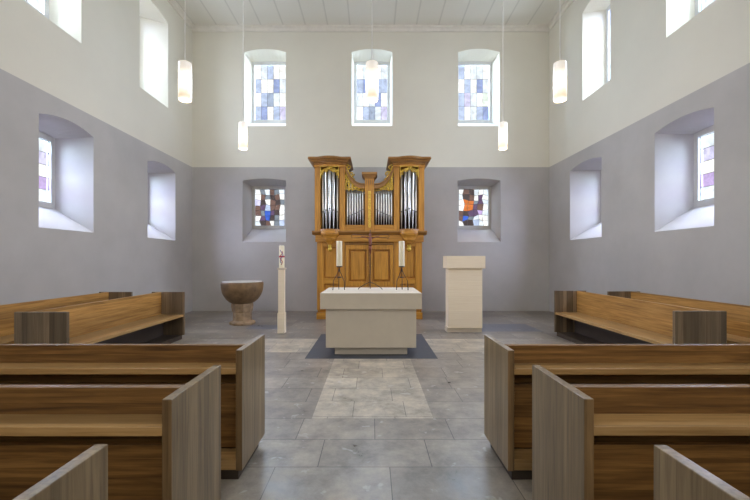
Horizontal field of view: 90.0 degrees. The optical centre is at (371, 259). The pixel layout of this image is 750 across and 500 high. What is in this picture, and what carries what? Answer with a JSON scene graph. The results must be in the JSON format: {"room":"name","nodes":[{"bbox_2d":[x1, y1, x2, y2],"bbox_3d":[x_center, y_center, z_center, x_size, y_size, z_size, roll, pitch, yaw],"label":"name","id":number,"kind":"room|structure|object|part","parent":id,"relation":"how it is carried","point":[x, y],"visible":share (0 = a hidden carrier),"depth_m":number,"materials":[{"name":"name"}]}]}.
{"room":"house of worship","nodes":[
{"label":"house of worship","id":0,"kind":"room"},
{"bbox_2d":[0,0,191,312],"bbox_3d":[-5.385,-2.550,3.280,0.650,8.000,14.560,0,0,0],"label":"wall","id":1,"kind":"structure","parent":0,"point":[71,76],"depth_m":6.81,"materials":[{"name":"grey paint"}]},
{"bbox_2d":[23,0,48,18],"bbox_3d":[-5.565,-4.945,5.900,0.090,1.850,1.060,0,0,0],"label":"window","id":2,"kind":"structure","parent":1,"relation":"in","point":[44,4],"depth_m":6.33,"materials":[{"name":"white glass"}]},
{"bbox_2d":[39,131,54,208],"bbox_3d":[-5.715,-1.555,6.255,0.090,1.310,0.960,0,0,0],"label":"window","id":3,"kind":"structure","parent":1,"relation":"in","point":[47,183],"depth_m":6.63,"materials":[{"name":"beige glass"}]},
{"bbox_3d":[-5.720,-1.545,6.255,0.001,1.080,0.750,0,0,0],"label":"stained glass","id":4,"kind":"part","parent":3,"relation":"part of","materials":[{"name":"glass"}]},
{"bbox_2d":[139,16,139,86],"bbox_3d":[-5.615,-4.945,8.500,0.090,1.850,0.980,0,0,0],"label":"window","id":5,"kind":"structure","parent":1,"relation":"in","point":[139,16],"depth_m":8.98,"materials":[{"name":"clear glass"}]},
{"bbox_2d":[147,173,147,222],"bbox_3d":[-5.665,-1.555,8.920,0.090,1.310,0.980,0,0,0],"label":"window","id":6,"kind":"structure","parent":1,"relation":"in","point":[147,173],"depth_m":9.39,"materials":[{"name":"beige glass"}]},
{"bbox_2d":[168,0,193,29],"bbox_3d":[-5.010,-6.480,3.230,0.100,0.140,14.460,0,0,0],"label":"trim","id":7,"kind":"structure","parent":1,"relation":"attached to","point":[174,4],"depth_m":9.81,"materials":[{"name":"paint"}]},
{"bbox_2d":[192,32,548,310],"bbox_3d":[-0.035,-2.550,10.860,10.050,8.000,0.600,0,0,0],"label":"wall","id":8,"kind":"structure","parent":0,"point":[319,65],"depth_m":10.56,"materials":[{"name":"grey paint"}]},
{"bbox_2d":[252,61,285,122],"bbox_3d":[-3.010,-4.945,11.115,1.120,1.850,0.090,0,0,0],"label":"window","id":9,"kind":"structure","parent":8,"relation":"in","point":[261,116],"depth_m":11.11,"materials":[{"name":"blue glass"}]},
{"bbox_2d":[252,186,285,228],"bbox_3d":[-3.035,-1.555,11.165,1.080,1.310,0.090,0,0,0],"label":"window","id":10,"kind":"structure","parent":8,"relation":"in","point":[272,213],"depth_m":11.17,"materials":[{"name":"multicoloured glass"}]},
{"bbox_3d":[-3.035,-1.545,11.170,0.870,1.080,0.001,0,0,0],"label":"stained glass","id":11,"kind":"part","parent":10,"relation":"part of","materials":[{"name":"multicoloured glass"}]},
{"bbox_2d":[192,25,549,31],"bbox_3d":[-0.035,-6.480,10.510,10.050,0.140,0.100,0,0,0],"label":"trim","id":12,"kind":"structure","parent":8,"relation":"attached to","point":[197,28],"depth_m":10.51,"materials":[{"name":"paint"}]},
{"bbox_2d":[354,61,389,122],"bbox_3d":[0.000,-4.945,11.115,1.100,1.850,0.090,0,0,0],"label":"window","id":13,"kind":"structure","parent":8,"relation":"in","point":[370,118],"depth_m":11.11,"materials":[{"name":"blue glass"}]},
{"bbox_3d":[0.000,-4.935,11.120,0.890,1.620,0.001,0,0,0],"label":"stained glass","id":14,"kind":"part","parent":13,"relation":"part of","materials":[{"name":"glass"}]},
{"bbox_2d":[457,186,490,228],"bbox_3d":[3.015,-1.555,11.165,1.080,1.310,0.090,0,0,0],"label":"window","id":15,"kind":"structure","parent":8,"relation":"in","point":[472,208],"depth_m":11.17,"materials":[{"name":"multicoloured glass"}]},
{"bbox_3d":[3.015,-1.545,11.170,0.870,1.080,0.001,0,0,0],"label":"stained glass","id":16,"kind":"part","parent":15,"relation":"part of","materials":[{"name":"multicoloured glass"}]},
{"bbox_2d":[458,61,491,122],"bbox_3d":[3.010,-4.945,11.115,1.120,1.850,0.090,0,0,0],"label":"window","id":17,"kind":"structure","parent":8,"relation":"in","point":[484,113],"depth_m":11.11,"materials":[{"name":"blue glass"}]},
{"bbox_2d":[176,0,564,24],"bbox_3d":[-0.035,-6.600,3.630,11.450,0.100,15.260,0,0,0],"label":"ceiling","id":18,"kind":"structure","parent":0,"point":[200,12],"depth_m":9.95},
{"bbox_2d":[178,0,191,102],"bbox_3d":[-2.493,-4.335,5.000,0.168,4.430,0.168,0,0,0],"label":"pendant lamp","id":19,"kind":"object","parent":18,"relation":"hanging from","point":[184,67],"visible":1,"depth_m":4.94,"materials":[{"name":"white glass"}]},
{"bbox_3d":[-2.493,-2.370,5.000,0.168,0.500,0.168,0,0,0],"label":"lamp shade","id":20,"kind":"part","parent":19,"relation":"part of","materials":[{"name":"white glass"}]},
{"bbox_3d":[-2.493,-4.600,5.000,0.013,3.900,0.013,0,0,22],"label":"cord","id":21,"kind":"part","parent":19,"relation":"part of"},
{"bbox_2d":[238,121,247,149],"bbox_3d":[-2.475,-4.335,7.200,0.168,4.430,0.168,0,0,0],"label":"pendant lamp","id":22,"kind":"object","parent":18,"relation":"hanging from","point":[243,126],"visible":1,"depth_m":7.13,"materials":[{"name":"white glass"}]},
{"bbox_2d":[366,0,377,102],"bbox_3d":[0.000,-4.335,5.000,0.168,4.430,0.168,0,0,0],"label":"pendant lamp","id":23,"kind":"object","parent":18,"relation":"hanging from","point":[371,65],"visible":1,"depth_m":4.94,"materials":[{"name":"white glass"}]},
{"bbox_3d":[0.000,-2.370,5.000,0.168,0.500,0.168,0,0,0],"label":"lamp shade","id":24,"kind":"part","parent":23,"relation":"part of","materials":[{"name":"white glass"}]},
{"bbox_3d":[0.000,-4.600,5.000,0.013,3.900,0.013,0,0,22],"label":"cord","id":25,"kind":"part","parent":23,"relation":"part of","materials":[{"name":"grey metal"}]},
{"bbox_2d":[498,121,507,149],"bbox_3d":[2.515,-4.335,7.200,0.168,4.430,0.168,0,0,0],"label":"pendant lamp","id":26,"kind":"object","parent":18,"relation":"hanging from","point":[502,126],"visible":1,"depth_m":7.13,"materials":[{"name":"white glass"}]},
{"bbox_2d":[553,0,566,102],"bbox_3d":[2.507,-4.335,5.000,0.168,4.430,0.168,0,0,0],"label":"pendant lamp","id":27,"kind":"object","parent":18,"relation":"hanging from","point":[559,67],"visible":1,"depth_m":4.94,"materials":[{"name":"white glass"}]},
{"bbox_3d":[2.507,-2.370,5.000,0.168,0.500,0.168,0,0,0],"label":"lamp shade","id":28,"kind":"part","parent":27,"relation":"part of","materials":[{"name":"white glass"}]},
{"bbox_3d":[2.507,-4.600,5.000,0.013,3.900,0.013,0,0,22],"label":"cord","id":29,"kind":"part","parent":27,"relation":"part of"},
{"bbox_2d":[171,311,574,499],"bbox_3d":[-0.035,1.450,3.330,10.250,0.001,14.660,0,0,0],"label":"floor","id":30,"kind":"structure","parent":0,"point":[409,426],"depth_m":3.58,"materials":[{"name":"stone"}]},
{"bbox_2d":[12,444,107,499],"bbox_3d":[-2.472,1.021,0.945,3.250,0.858,0.520,0,0,0],"label":"pew","id":31,"kind":"object","parent":30,"relation":"on","point":[84,477],"visible":1,"depth_m":1.09,"materials":[{"name":"brown wood"}]},
{"bbox_2d":[0,292,132,343],"bbox_3d":[-4.685,1.021,5.545,0.590,0.858,2.670,0,0,0],"label":"pew","id":32,"kind":"object","parent":30,"relation":"on","point":[7,311],"visible":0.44,"depth_m":5.40,"materials":[{"name":"brown wood"}]},
{"bbox_3d":[-4.598,1.019,5.545,0.403,0.042,2.584,0,0,0],"label":"seat","id":33,"kind":"part","parent":32,"relation":"part of","materials":[{"name":"brown wood"}]},
{"bbox_3d":[-4.685,0.985,6.859,0.590,0.786,0.042,0,0,0],"label":"panel","id":34,"kind":"part","parent":32,"relation":"part of","materials":[{"name":"brown wood"}]},
{"bbox_2d":[14,292,184,343],"bbox_3d":[-3.725,1.021,5.545,0.590,0.858,2.670,0,0,0],"label":"pew","id":35,"kind":"object","parent":30,"relation":"on","point":[154,317],"visible":0.71,"depth_m":5.42,"materials":[{"name":"brown wood"}]},
{"bbox_3d":[-3.725,0.985,4.231,0.590,0.786,0.042,0,0,0],"label":"panel","id":36,"kind":"part","parent":35,"relation":"part of","materials":[{"name":"brown wood"}]},
{"bbox_3d":[-3.857,0.982,5.545,0.035,0.777,2.584,0,0,0],"label":"backrest","id":37,"kind":"part","parent":35,"relation":"part of","materials":[{"name":"brown wood"}]},
{"bbox_3d":[-3.638,1.019,5.545,0.403,0.042,2.584,0,0,0],"label":"seat","id":38,"kind":"part","parent":35,"relation":"part of","materials":[{"name":"brown wood"}]},
{"bbox_3d":[-3.725,0.985,6.859,0.590,0.786,0.042,0,0,0],"label":"panel","id":39,"kind":"part","parent":35,"relation":"part of","materials":[{"name":"brown wood"}]},
{"bbox_2d":[0,365,220,499],"bbox_3d":[-2.472,1.021,1.845,3.250,0.858,0.520,0,0,0],"label":"pew","id":40,"kind":"object","parent":30,"relation":"on","point":[163,441],"visible":1,"depth_m":1.74,"materials":[{"name":"brown wood"}]},
{"bbox_2d":[0,414,161,435],"bbox_3d":[-2.472,0.734,1.665,3.164,0.040,0.137,0,0,0],"label":"shelf","id":41,"kind":"object","parent":40,"relation":"attached to","point":[10,424],"depth_m":1.62,"materials":[{"name":"brown wood"}]},
{"bbox_3d":[-2.472,1.080,1.749,3.164,0.440,0.028,0,0,0],"label":"panel","id":42,"kind":"part","parent":40,"relation":"part of","materials":[{"name":"brown wood"}]},
{"bbox_3d":[-2.472,0.795,1.791,3.164,0.405,0.112,0,0,0],"label":"backrest","id":43,"kind":"part","parent":40,"relation":"part of","materials":[{"name":"brown wood"}]},
{"bbox_3d":[-0.868,0.985,1.845,0.042,0.786,0.520,0,0,0],"label":"panel","id":44,"kind":"part","parent":40,"relation":"part of","materials":[{"name":"brown wood"}]},
{"bbox_2d":[0,334,264,478],"bbox_3d":[-2.472,1.021,2.705,3.250,0.858,0.520,0,0,0],"label":"pew","id":45,"kind":"object","parent":30,"relation":"on","point":[242,365],"visible":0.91,"depth_m":2.60,"materials":[{"name":"brown wood"}]},
{"bbox_2d":[0,363,235,373],"bbox_3d":[-2.472,0.734,2.526,3.164,0.040,0.137,0,0,0],"label":"shelf","id":46,"kind":"object","parent":45,"relation":"attached to","point":[5,368],"depth_m":2.46,"materials":[{"name":"brown wood"}]},
{"bbox_3d":[-2.472,1.080,2.609,3.164,0.440,0.028,0,0,0],"label":"panel","id":47,"kind":"part","parent":45,"relation":"part of","materials":[{"name":"brown wood"}]},
{"bbox_3d":[-2.472,0.795,2.651,3.164,0.405,0.112,0,0,0],"label":"backrest","id":48,"kind":"part","parent":45,"relation":"part of","materials":[{"name":"brown wood"}]},
{"bbox_3d":[-2.472,1.341,2.522,3.164,0.072,0.143,0,0,0],"label":"foot rail","id":49,"kind":"part","parent":45,"relation":"part of","materials":[{"name":"brown wood"}]},
{"bbox_3d":[-0.868,0.985,2.705,0.042,0.786,0.520,0,0,0],"label":"panel","id":50,"kind":"part","parent":45,"relation":"part of","materials":[{"name":"brown wood"}]},
{"bbox_2d":[220,280,263,325],"bbox_3d":[-2.920,0.972,8.450,0.920,0.957,0.920,0,0,0],"label":"baptismal font","id":51,"kind":"object","parent":30,"relation":"on","point":[242,294],"visible":1,"depth_m":8.21,"materials":[{"name":"stone"}]},
{"bbox_2d":[220,281,263,303],"bbox_3d":[-2.920,0.745,8.450,0.920,0.490,0.920,0,0,0],"label":"bowl","id":52,"kind":"object","parent":51,"relation":"on","point":[235,292],"depth_m":8.11,"materials":[{"name":"stone"}]},
{"bbox_2d":[277,268,285,332],"bbox_3d":[-1.785,0.807,7.420,0.150,1.285,0.150,0,0,0],"label":"candle stand","id":53,"kind":"object","parent":30,"relation":"on","point":[281,315],"visible":0.98,"depth_m":7.36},
{"bbox_3d":[-1.785,0.625,7.420,0.116,0.850,0.116,0,0,0],"label":"post","id":54,"kind":"part","parent":53,"relation":"part of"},
{"bbox_3d":[-1.785,1.250,7.420,0.140,0.400,0.140,0,0,0],"label":"post","id":55,"kind":"part","parent":53,"relation":"part of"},
{"bbox_2d":[279,245,284,267],"bbox_3d":[-1.785,-0.063,7.418,0.112,0.455,0.117,0,0,0],"label":"paschal candle","id":56,"kind":"object","parent":53,"relation":"on","point":[281,248],"visible":1,"depth_m":7.37,"materials":[{"name":"wax"}]},
{"bbox_2d":[308,155,430,318],"bbox_3d":[-0.060,-0.497,9.480,2.940,3.895,1.360,0,0,0],"label":"pipe organ","id":57,"kind":"object","parent":30,"relation":"on","point":[339,214],"visible":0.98,"depth_m":9.09,"materials":[{"name":"brown wood"}]},
{"bbox_3d":[-0.985,-0.367,9.133,0.370,0.115,0.055,0,0,0],"label":"rail","id":58,"kind":"part","parent":57,"relation":"part of","materials":[{"name":"brown wood"}]},
{"bbox_3d":[-1.015,-2.368,9.435,1.030,0.155,1.270,0,0,0],"label":"cornice","id":59,"kind":"part","parent":57,"relation":"part of","materials":[{"name":"brown wood"}]},
{"bbox_3d":[-0.985,0.455,9.145,0.300,1.470,0.030,0,0,0],"label":"raised panel","id":60,"kind":"part","parent":57,"relation":"part of","materials":[{"name":"brown wood"}]},
{"bbox_3d":[-0.985,0.525,9.133,0.370,0.130,0.055,0,0,0],"label":"rail","id":61,"kind":"part","parent":57,"relation":"part of","materials":[{"name":"brown wood"}]},
{"bbox_3d":[-0.649,0.420,9.120,0.022,1.620,0.080,0,0,0],"label":"jamb moulding","id":62,"kind":"part","parent":57,"relation":"part of","materials":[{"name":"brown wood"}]},
{"bbox_3d":[-0.412,-2.033,9.260,0.475,0.466,0.520,0,0,0],"label":"rail moulding","id":63,"kind":"part","parent":57,"relation":"part of","materials":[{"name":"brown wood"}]},
{"bbox_3d":[-0.412,-0.765,9.300,0.475,0.150,0.440,0,0,0],"label":"field sill","id":64,"kind":"part","parent":57,"relation":"part of","materials":[{"name":"brown wood"}]},
{"bbox_3d":[-0.412,-1.973,9.280,0.475,0.526,0.480,0,0,0],"label":"curved rail","id":65,"kind":"part","parent":57,"relation":"part of","materials":[{"name":"brown wood"}]},
{"bbox_3d":[-0.358,0.150,9.124,0.553,1.000,0.072,0,0,0],"label":"door","id":66,"kind":"part","parent":57,"relation":"part of","materials":[{"name":"brown wood"}]},
{"bbox_3d":[-0.347,0.150,9.136,0.355,0.700,0.048,0,0,0],"label":"door panel","id":67,"kind":"part","parent":57,"relation":"part of","materials":[{"name":"brown wood"}]},
{"bbox_3d":[-0.060,-0.378,9.120,1.200,0.025,0.080,0,0,0],"label":"lintel moulding","id":68,"kind":"part","parent":57,"relation":"part of","materials":[{"name":"brown wood"}]},
{"bbox_3d":[-0.060,-0.510,9.044,0.840,0.120,0.012,0,0,0],"label":"frieze panel","id":69,"kind":"part","parent":57,"relation":"part of","materials":[{"name":"brown wood"}]},
{"bbox_3d":[-0.060,0.693,9.130,1.200,0.075,0.060,0,0,0],"label":"door rail","id":70,"kind":"part","parent":57,"relation":"part of","materials":[{"name":"brown wood"}]},
{"bbox_3d":[-0.060,-1.320,9.275,0.224,1.260,0.490,0,0,0],"label":"post","id":71,"kind":"part","parent":57,"relation":"part of","materials":[{"name":"brown wood"}]},
{"bbox_3d":[-0.060,-0.642,9.565,2.760,0.095,1.190,0,0,0],"label":"belt moulding","id":72,"kind":"part","parent":57,"relation":"part of","materials":[{"name":"brown wood"}]},
{"bbox_3d":[0.228,0.150,9.136,0.355,0.700,0.048,0,0,0],"label":"door panel","id":73,"kind":"part","parent":57,"relation":"part of","materials":[{"name":"brown wood"}]},
{"bbox_3d":[0.238,0.150,9.124,0.553,1.000,0.072,0,0,0],"label":"door","id":74,"kind":"part","parent":57,"relation":"part of","materials":[{"name":"brown wood"}]},
{"bbox_3d":[0.292,-2.033,9.260,0.475,0.466,0.520,0,0,0],"label":"rail moulding","id":75,"kind":"part","parent":57,"relation":"part of","materials":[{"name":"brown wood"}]},
{"bbox_3d":[0.292,-0.765,9.300,0.475,0.150,0.440,0,0,0],"label":"field sill","id":76,"kind":"part","parent":57,"relation":"part of","materials":[{"name":"brown wood"}]},
{"bbox_3d":[0.292,-1.973,9.280,0.475,0.526,0.480,0,0,0],"label":"curved rail","id":77,"kind":"part","parent":57,"relation":"part of","materials":[{"name":"brown wood"}]},
{"bbox_3d":[0.529,0.420,9.120,0.022,1.620,0.080,0,0,0],"label":"jamb moulding","id":78,"kind":"part","parent":57,"relation":"part of","materials":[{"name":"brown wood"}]},
{"bbox_3d":[0.865,0.455,9.145,0.300,1.470,0.030,0,0,0],"label":"raised panel","id":79,"kind":"part","parent":57,"relation":"part of","materials":[{"name":"brown wood"}]},
{"bbox_3d":[0.865,0.525,9.133,0.370,0.130,0.055,0,0,0],"label":"rail","id":80,"kind":"part","parent":57,"relation":"part of","materials":[{"name":"brown wood"}]},
{"bbox_3d":[0.895,-2.368,9.435,1.030,0.155,1.270,0,0,0],"label":"cornice","id":81,"kind":"part","parent":57,"relation":"part of","materials":[{"name":"brown wood"}]},
{"bbox_2d":[320,287,421,353],"bbox_3d":[-0.015,0.975,6.135,1.510,0.950,1.150,0,0,0],"label":"altar","id":82,"kind":"object","parent":30,"relation":"on","point":[363,320],"visible":1,"depth_m":5.64,"materials":[{"name":"stone"}]},
{"bbox_2d":[333,266,344,289],"bbox_3d":[-0.555,0.305,6.135,0.148,0.389,0.174,0,0,42],"label":"candlestick","id":83,"kind":"object","parent":82,"relation":"on","point":[336,266],"visible":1,"depth_m":6.14,"materials":[{"name":"metal"}]},
{"bbox_2d":[336,240,341,265],"bbox_3d":[-0.536,-0.103,6.150,0.096,0.425,0.096,0,0,0],"label":"candle","id":84,"kind":"object","parent":83,"relation":"on","point":[338,243],"visible":0.97,"depth_m":6.11,"materials":[{"name":"wax"}]},
{"bbox_2d":[351,230,388,288],"bbox_3d":[-0.030,0.002,6.244,0.640,0.984,0.200,0,0,0],"label":"crucifix","id":85,"kind":"object","parent":82,"relation":"on","point":[370,235],"visible":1,"depth_m":6.18,"materials":[{"name":"metal"}]},
{"bbox_2d":[396,266,407,289],"bbox_3d":[0.506,0.305,6.135,0.148,0.389,0.174,0,0,-42],"label":"candlestick","id":86,"kind":"object","parent":82,"relation":"on","point":[399,266],"visible":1,"depth_m":6.14,"materials":[{"name":"metal"}]},
{"bbox_2d":[399,241,404,265],"bbox_3d":[0.487,-0.103,6.150,0.096,0.425,0.096,0,0,0],"label":"candle","id":87,"kind":"object","parent":86,"relation":"on","point":[401,243],"visible":0.95,"depth_m":6.11,"materials":[{"name":"wax"}]},
{"bbox_2d":[443,256,484,331],"bbox_3d":[1.855,0.690,7.580,0.770,1.520,0.360,0,0,0],"label":"ambo","id":88,"kind":"object","parent":30,"relation":"on","point":[463,273],"visible":1,"depth_m":7.44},
{"bbox_2d":[484,335,749,479],"bbox_3d":[2.510,1.021,2.700,3.250,0.858,0.520,0,0,0],"label":"pew","id":89,"kind":"object","parent":30,"relation":"on","point":[507,367],"visible":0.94,"depth_m":2.59,"materials":[{"name":"brown wood"}]},
{"bbox_3d":[0.906,0.985,2.700,0.042,0.786,0.520,0,0,0],"label":"panel","id":90,"kind":"part","parent":89,"relation":"part of","materials":[{"name":"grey wood"}]},
{"bbox_3d":[2.510,1.341,2.518,3.164,0.072,0.143,0,0,0],"label":"foot rail","id":91,"kind":"part","parent":89,"relation":"part of","materials":[{"name":"brown wood"}]},
{"bbox_3d":[2.510,0.795,2.646,3.164,0.405,0.112,0,0,0],"label":"backrest","id":92,"kind":"part","parent":89,"relation":"part of","materials":[{"name":"brown wood"}]},
{"bbox_2d":[514,363,749,374],"bbox_3d":[2.510,0.734,2.521,3.164,0.040,0.137,0,0,0],"label":"shelf","id":93,"kind":"object","parent":89,"relation":"attached to","point":[519,368],"depth_m":2.46,"materials":[{"name":"brown wood"}]},
{"bbox_3d":[2.510,1.080,2.604,3.164,0.440,0.028,0,0,0],"label":"panel","id":94,"kind":"part","parent":89,"relation":"part of","materials":[{"name":"brown wood"}]},
{"bbox_2d":[554,291,726,343],"bbox_3d":[3.765,1.021,5.720,0.590,0.858,2.860,0,0,0],"label":"pew","id":95,"kind":"object","parent":30,"relation":"on","point":[580,317],"visible":0.74,"depth_m":5.54,"materials":[{"name":"brown wood"}]},
{"bbox_3d":[3.765,0.985,7.129,0.590,0.786,0.042,0,0,0],"label":"panel","id":96,"kind":"part","parent":95,"relation":"part of","materials":[{"name":"brown wood"}]},
{"bbox_3d":[3.678,1.019,5.720,0.403,0.042,2.774,0,0,0],"label":"seat","id":97,"kind":"part","parent":95,"relation":"part of","materials":[{"name":"brown wood"}]},
{"bbox_3d":[3.897,0.982,5.720,0.035,0.777,2.774,0,0,0],"label":"backrest","id":98,"kind":"part","parent":95,"relation":"part of","materials":[{"name":"brown wood"}]},
{"bbox_3d":[3.765,0.985,4.311,0.590,0.786,0.042,0,0,0],"label":"panel","id":99,"kind":"part","parent":95,"relation":"part of","materials":[{"name":"brown wood"}]},
{"bbox_2d":[532,365,749,499],"bbox_3d":[2.525,1.021,1.850,3.250,0.858,0.520,0,0,0],"label":"pew","id":100,"kind":"object","parent":30,"relation":"on","point":[590,441],"visible":1,"depth_m":1.74,"materials":[{"name":"brown wood"}]},
{"bbox_3d":[0.921,0.985,1.850,0.042,0.786,0.520,0,0,0],"label":"panel","id":101,"kind":"part","parent":100,"relation":"part of","materials":[{"name":"brown wood"}]},
{"bbox_3d":[2.525,0.795,1.796,3.164,0.405,0.112,0,0,0],"label":"backrest","id":102,"kind":"part","parent":100,"relation":"part of","materials":[{"name":"brown wood"}]},
{"bbox_2d":[594,414,749,435],"bbox_3d":[2.525,0.734,1.671,3.164,0.040,0.137,0,0,0],"label":"shelf","id":103,"kind":"object","parent":100,"relation":"attached to","point":[604,424],"depth_m":1.62,"materials":[{"name":"brown wood"}]},
{"bbox_3d":[2.525,1.080,1.754,3.164,0.440,0.028,0,0,0],"label":"panel","id":104,"kind":"part","parent":100,"relation":"part of","materials":[{"name":"brown wood"}]},
{"bbox_2d":[607,291,749,343],"bbox_3d":[4.685,1.021,5.645,0.590,0.858,2.710,0,0,0],"label":"pew","id":105,"kind":"object","parent":30,"relation":"on","point":[738,316],"visible":0.3,"depth_m":5.14,"materials":[{"name":"brown wood"}]},
{"bbox_3d":[4.685,0.985,6.979,0.590,0.786,0.042,0,0,0],"label":"panel","id":106,"kind":"part","parent":105,"relation":"part of","materials":[{"name":"brown wood"}]},
{"bbox_3d":[4.598,1.019,5.645,0.403,0.042,2.624,0,0,0],"label":"seat","id":107,"kind":"part","parent":105,"relation":"part of","materials":[{"name":"brown wood"}]},
{"bbox_2d":[654,445,749,499],"bbox_3d":[2.525,1.021,0.940,3.250,0.858,0.520,0,0,0],"label":"pew","id":108,"kind":"object","parent":30,"relation":"on","point":[676,477],"visible":1,"depth_m":1.09,"materials":[{"name":"brown wood"}]},
{"bbox_2d":[549,0,749,311],"bbox_3d":[5.290,-2.550,3.280,0.600,8.000,14.560,0,0,0],"label":"wall","id":109,"kind":"structure","parent":0,"point":[676,74],"depth_m":6.74,"materials":[{"name":"grey paint"}]},
{"bbox_2d":[547,0,573,29],"bbox_3d":[4.940,-6.480,3.230,0.100,0.140,14.460,0,0,0],"label":"trim","id":110,"kind":"structure","parent":109,"relation":"attached to","point":[567,3],"depth_m":9.88,"materials":[{"name":"paint"}]},
{"bbox_2d":[601,170,601,221],"bbox_3d":[5.595,-1.555,8.580,0.090,1.310,1.020,0,0,0],"label":"window","id":111,"kind":"structure","parent":109,"relation":"in","point":[601,170],"depth_m":9.07,"materials":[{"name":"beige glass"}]},
{"bbox_2d":[606,5,609,82],"bbox_3d":[5.495,-4.945,8.270,0.090,1.850,0.980,0,0,0],"label":"window","id":112,"kind":"structure","parent":109,"relation":"in","point":[608,8],"depth_m":8.65,"materials":[{"name":"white glass"}]},
{"bbox_2d":[694,125,713,206],"bbox_3d":[5.595,-1.555,5.980,0.090,1.310,1.020,0,0,0],"label":"window","id":113,"kind":"structure","parent":109,"relation":"in","point":[701,180],"depth_m":6.38,"materials":[{"name":"beige glass"}]},
{"bbox_3d":[5.600,-1.545,5.980,0.001,1.080,0.810,0,0,0],"label":"stained glass","id":114,"kind":"part","parent":113,"relation":"part of","materials":[{"name":"glass"}]},
{"bbox_2d":[695,0,715,15],"bbox_3d":[5.495,-4.945,5.800,0.090,1.850,1.120,0,0,0],"label":"window","id":115,"kind":"structure","parent":109,"relation":"in","point":[699,4],"depth_m":6.25,"materials":[{"name":"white glass"}]}
]}

